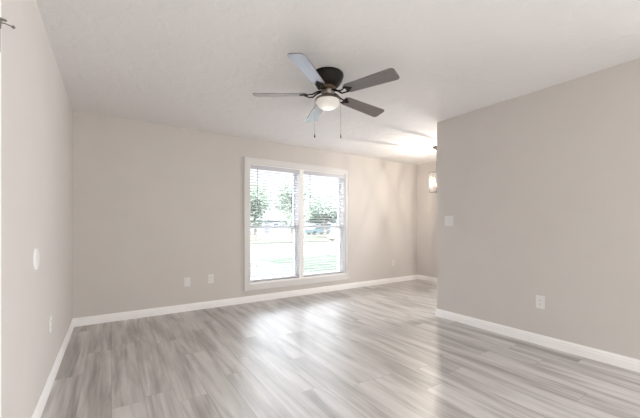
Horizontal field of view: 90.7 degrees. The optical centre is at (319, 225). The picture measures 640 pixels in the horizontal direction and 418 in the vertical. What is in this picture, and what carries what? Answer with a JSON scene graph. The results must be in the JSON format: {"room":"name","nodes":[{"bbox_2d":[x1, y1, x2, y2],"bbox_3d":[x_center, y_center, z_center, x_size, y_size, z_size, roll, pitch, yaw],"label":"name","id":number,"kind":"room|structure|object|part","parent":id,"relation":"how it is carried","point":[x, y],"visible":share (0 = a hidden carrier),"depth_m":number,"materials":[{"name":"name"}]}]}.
{"room":"empty living room","nodes":[
{"label":"empty living room","id":0,"kind":"room"},
{"bbox_2d":[1,0,72,417],"bbox_3d":[-0.251,-0.085,-0.465,0.200,2.440,9.500,0,0,-33],"label":"wall","id":1,"kind":"structure","parent":0,"point":[36,109],"depth_m":1.73,"materials":[{"name":"beige paint"}]},
{"bbox_2d":[0,0,0,417],"bbox_3d":[-0.741,0.060,0.326,0.254,2.150,1.940,0,0,-33],"label":"door","id":2,"kind":"structure","parent":1,"relation":"in","point":[0,0],"depth_m":1.18,"materials":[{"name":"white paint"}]},
{"bbox_2d":[0,17,14,51],"bbox_3d":[-1.159,-0.703,1.170,0.045,0.126,0.020,0,0,-33],"label":"curtain bracket","id":3,"kind":"object","parent":1,"relation":"attached to","point":[1,19],"visible":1,"depth_m":1.17,"materials":[{"name":"silver metal"}]},
{"bbox_2d":[33,248,39,269],"bbox_3d":[-1.635,0.191,1.826,0.012,0.129,0.129,0,0,-33],"label":"round wall plate","id":4,"kind":"object","parent":1,"relation":"attached to","point":[36,258],"visible":1,"depth_m":1.80,"materials":[{"name":"white plastic"}]},
{"bbox_2d":[49,314,51,333],"bbox_3d":[-1.915,0.698,2.247,0.009,0.122,0.074,0,0,-33],"label":"wall outlet","id":5,"kind":"object","parent":1,"relation":"attached to","point":[50,317],"visible":1,"depth_m":2.23,"materials":[{"name":"white plastic"}]},
{"bbox_2d":[31,319,73,417],"bbox_3d":[-1.992,1.087,2.370,0.015,0.095,2.850,0,0,-33],"label":"baseboard","id":6,"kind":"structure","parent":1,"relation":"attached to","point":[38,410],"depth_m":2.25,"materials":[{"name":"white paint"}]},
{"bbox_2d":[73,110,416,317],"bbox_3d":[-0.408,-0.085,5.241,6.221,2.440,0.200,0,0,-33],"label":"wall","id":7,"kind":"structure","parent":0,"point":[156,206],"depth_m":4.18,"materials":[{"name":"beige paint"}]},
{"bbox_2d":[184,277,189,286],"bbox_3d":[-1.770,0.748,4.214,0.078,0.122,0.016,0,0,-33],"label":"blank wall plate","id":8,"kind":"object","parent":7,"relation":"attached to","point":[186,280],"visible":1,"depth_m":4.21,"materials":[{"name":"white plastic"}]},
{"bbox_2d":[208,274,213,283],"bbox_3d":[-1.514,0.735,4.386,0.074,0.122,0.009,0,0,-33],"label":"wall outlet","id":9,"kind":"object","parent":7,"relation":"attached to","point":[210,277],"visible":1,"depth_m":4.39,"materials":[{"name":"white plastic"}]},
{"bbox_2d":[73,275,416,326],"bbox_3d":[-0.349,1.087,5.151,5.821,0.095,0.015,0,0,-33],"label":"baseboard","id":10,"kind":"structure","parent":7,"relation":"attached to","point":[82,321],"depth_m":4.44,"materials":[{"name":"white paint"}]},
{"bbox_2d":[244,157,348,290],"bbox_3d":[-0.345,-0.030,5.264,1.966,1.976,0.210,0,0,-33],"label":"window","id":11,"kind":"structure","parent":7,"relation":"in","point":[301,279],"depth_m":5.19,"materials":[{"name":"white paint"}]},
{"bbox_3d":[-0.769,-0.444,5.060,0.833,0.948,0.035,0,0,-33],"label":"sash","id":12,"kind":"part","parent":11,"relation":"part of","materials":[{"name":"glass"}]},
{"bbox_3d":[-0.747,0.415,5.027,0.833,0.850,0.035,0,0,-33],"label":"sash","id":13,"kind":"part","parent":11,"relation":"part of","materials":[{"name":"clear glass"}]},
{"bbox_2d":[250,165,298,281],"bbox_3d":[-0.703,-0.042,4.960,0.825,1.748,0.094,0,0,-33],"label":"window blind","id":14,"kind":"object","parent":11,"relation":"attached to","point":[256,167],"visible":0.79,"depth_m":4.94,"materials":[{"name":"white plastic"}]},
{"bbox_3d":[-0.712,0.822,4.974,0.817,0.020,0.050,0,0,-33],"label":"rail","id":15,"kind":"part","parent":14,"relation":"part of","materials":[{"name":"white plastic"}]},
{"bbox_3d":[0.002,-0.444,5.568,0.853,0.948,0.035,0,0,-33],"label":"sash","id":16,"kind":"part","parent":11,"relation":"part of","materials":[{"name":"glass"}]},
{"bbox_3d":[0.024,0.415,5.535,0.853,0.850,0.035,0,0,-33],"label":"sash","id":17,"kind":"part","parent":11,"relation":"part of","materials":[{"name":"clear glass"}]},
{"bbox_2d":[304,171,343,275],"bbox_3d":[0.068,-0.042,5.468,0.845,1.748,0.094,0,0,-33],"label":"window blind","id":18,"kind":"object","parent":11,"relation":"attached to","point":[307,173],"visible":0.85,"depth_m":5.44,"materials":[{"name":"white plastic"}]},
{"bbox_3d":[-0.196,-0.025,5.315,0.002,1.682,0.054,0,0,-33],"label":"ladder cord","id":19,"kind":"part","parent":18,"relation":"part of","materials":[{"name":"white fabric"}]},
{"bbox_3d":[0.058,0.822,5.482,0.837,0.020,0.050,0,0,-33],"label":"rail","id":20,"kind":"part","parent":18,"relation":"part of","materials":[{"name":"white plastic"}]},
{"bbox_2d":[36,0,639,164],"bbox_3d":[2.262,-1.355,1.192,6.221,0.100,9.900,0,0,-33],"label":"ceiling","id":21,"kind":"structure","parent":0,"point":[190,64],"depth_m":2.42,"materials":[{"name":"white paint"}]},
{"bbox_2d":[253,53,399,137],"bbox_3d":[0.099,-1.030,2.734,1.184,0.550,1.231,0,0,-33],"label":"ceiling fan","id":22,"kind":"object","parent":21,"relation":"hanging from","point":[327,80],"visible":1,"depth_m":2.62,"materials":[{"name":"brown metal"}]},
{"bbox_3d":[-0.345,-1.132,2.725,0.455,0.035,0.138,0,0,1],"label":"blade","id":23,"kind":"part","parent":22,"relation":"part of","materials":[{"name":"brown wood"}]},
{"bbox_3d":[-0.086,-1.147,2.328,0.138,0.035,0.455,0,-2,21],"label":"blade","id":24,"kind":"part","parent":22,"relation":"part of","materials":[{"name":"grey wood"}]},
{"bbox_3d":[-0.040,-1.109,3.105,0.138,0.035,0.455,0,-3,-15],"label":"blade","id":25,"kind":"part","parent":22,"relation":"part of","materials":[{"name":"grey wood"}]},
{"bbox_3d":[0.067,-1.041,2.718,0.204,0.080,0.204,0,0,-33],"label":"lamp shade","id":26,"kind":"part","parent":22,"relation":"part of","materials":[{"name":"white glass"}]},
{"bbox_3d":[0.398,-1.104,2.941,0.455,0.035,0.138,5,-3,-34],"label":"blade","id":27,"kind":"part","parent":22,"relation":"part of","materials":[{"name":"brown wood"}]},
{"bbox_3d":[0.387,-1.127,2.462,0.455,0.035,0.138,1,1,39],"label":"blade","id":28,"kind":"part","parent":22,"relation":"part of","materials":[{"name":"brown wood"}]},
{"bbox_2d":[429,146,436,192],"bbox_3d":[1.918,-0.928,5.199,0.165,0.754,0.165,0,0,-33],"label":"lantern pendant","id":29,"kind":"object","parent":21,"relation":"hanging from","point":[434,147],"visible":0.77,"depth_m":5.22,"materials":[{"name":"silver metal"}]},
{"bbox_2d":[41,279,639,417],"bbox_3d":[2.262,1.185,1.192,6.221,0.100,9.900,0,0,-33],"label":"floor","id":30,"kind":"structure","parent":0,"point":[381,350],"depth_m":2.54,"materials":[{"name":"grey laminate"}]},
{"bbox_2d":[417,161,436,277],"bbox_3d":[4.775,-0.085,2.849,0.200,2.440,9.500,0,0,-33],"label":"wall","id":31,"kind":"structure","parent":0,"point":[426,201],"depth_m":6.56,"materials":[{"name":"beige paint"}]},
{"bbox_2d":[417,275,436,282],"bbox_3d":[4.686,1.087,2.790,0.015,0.095,9.500,0,0,-33],"label":"baseboard","id":32,"kind":"structure","parent":31,"relation":"attached to","point":[420,277],"depth_m":6.53,"materials":[{"name":"white paint"}]},
{"bbox_2d":[437,58,639,359],"bbox_3d":[2.146,-0.085,3.071,0.115,2.440,2.265,0,0,-33],"label":"wall","id":33,"kind":"structure","parent":0,"point":[540,189],"depth_m":2.96,"materials":[{"name":"beige paint"}]},
{"bbox_2d":[445,216,452,225],"bbox_3d":[1.562,-0.062,3.837,0.018,0.122,0.116,0,0,-33],"label":"light switch","id":34,"kind":"object","parent":33,"relation":"attached to","point":[448,219],"visible":1,"depth_m":3.84,"materials":[{"name":"white plastic"}]},
{"bbox_2d":[436,309,639,372],"bbox_3d":[2.092,1.087,3.035,0.015,0.095,2.265,0,0,-33],"label":"baseboard","id":35,"kind":"structure","parent":33,"relation":"attached to","point":[606,357],"depth_m":2.95,"materials":[{"name":"white paint"}]},
{"bbox_2d":[536,295,544,308],"bbox_3d":[2.105,0.728,3.021,0.009,0.122,0.074,0,0,-33],"label":"wall outlet","id":36,"kind":"object","parent":33,"relation":"attached to","point":[540,300],"visible":1,"depth_m":3.02,"materials":[{"name":"white plastic"}]},
{"label":"outside","id":37,"kind":"structure","parent":0,"visible":0},
{"bbox_2d":[250,259,314,278],"bbox_3d":[-3.284,1.465,8.795,6.200,0.100,7.700,0,0,-33],"label":"driveway","id":38,"kind":"structure","parent":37,"point":[260,263],"depth_m":10.28,"materials":[{"name":"white concrete"}]},
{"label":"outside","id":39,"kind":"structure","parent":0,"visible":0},
{"bbox_2d":[250,229,337,243],"bbox_3d":[-2.204,1.485,85.089,170.000,0.100,95.500,0,0,-33],"label":"lawn","id":40,"kind":"structure","parent":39,"point":[276,237],"depth_m":36.28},
{"bbox_2d":[250,178,273,238],"bbox_3d":[-6.995,-2.014,33.779,4.720,7.011,5.386,0,0,-33],"label":"tree","id":41,"kind":"object","parent":40,"relation":"on","point":[254,221],"visible":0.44,"depth_m":33.32,"materials":[{"name":"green plant"}]},
{"bbox_2d":[250,212,287,232],"bbox_3d":[-14.639,-0.815,65.755,14.000,4.500,10.000,0,0,-33],"label":"house","id":42,"kind":"structure","parent":40,"relation":"on","point":[269,222],"depth_m":63.74,"materials":[{"name":"white"}]},
{"bbox_3d":[-10.634,0.410,62.988,1.000,2.050,0.030,0,0,-33],"label":"door","id":43,"kind":"part","parent":42,"relation":"part of","materials":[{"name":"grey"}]},
{"bbox_2d":[271,178,314,241],"bbox_3d":[-2.752,-1.602,28.727,4.488,6.185,4.170,0,0,13],"label":"tree","id":44,"kind":"object","parent":40,"relation":"on","point":[290,217],"visible":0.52,"depth_m":28.59,"materials":[{"name":"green plant"}]},
{"bbox_2d":[305,229,330,234],"bbox_3d":[-0.320,0.725,54.014,4.250,1.420,1.800,0,0,-37],"label":"parked car","id":45,"kind":"object","parent":40,"relation":"on","point":[309,230],"visible":0.62,"depth_m":52.99,"materials":[{"name":"teal paint"}]},
{"bbox_2d":[304,187,336,236],"bbox_3d":[0.174,-1.927,41.487,7.365,6.841,7.340,0,0,-33],"label":"tree","id":46,"kind":"object","parent":40,"relation":"on","point":[310,219],"visible":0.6,"depth_m":40.48,"materials":[{"name":"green plant"}]},
{"bbox_2d":[304,217,337,232],"bbox_3d":[2.747,-0.765,69.755,14.000,4.400,10.000,0,0,-33],"label":"house","id":47,"kind":"structure","parent":40,"relation":"on","point":[332,230],"depth_m":64.50,"materials":[{"name":"white"}]},
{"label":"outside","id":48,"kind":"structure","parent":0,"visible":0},
{"bbox_2d":[259,254,337,271],"bbox_3d":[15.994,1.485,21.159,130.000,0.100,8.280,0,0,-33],"label":"lawn","id":49,"kind":"structure","parent":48,"point":[276,260],"depth_m":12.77,"materials":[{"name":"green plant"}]},
{"bbox_2d":[327,235,336,254],"bbox_3d":[0.588,0.960,15.608,0.200,1.050,0.620,0,0,-33],"label":"mailbox","id":50,"kind":"object","parent":49,"relation":"on","point":[333,237],"visible":0.87,"depth_m":15.55,"materials":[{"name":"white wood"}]},
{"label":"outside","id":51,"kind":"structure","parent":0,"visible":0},
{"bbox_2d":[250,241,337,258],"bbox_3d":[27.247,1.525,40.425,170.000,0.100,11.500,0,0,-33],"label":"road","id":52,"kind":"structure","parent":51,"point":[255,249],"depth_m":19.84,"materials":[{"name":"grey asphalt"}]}
]}

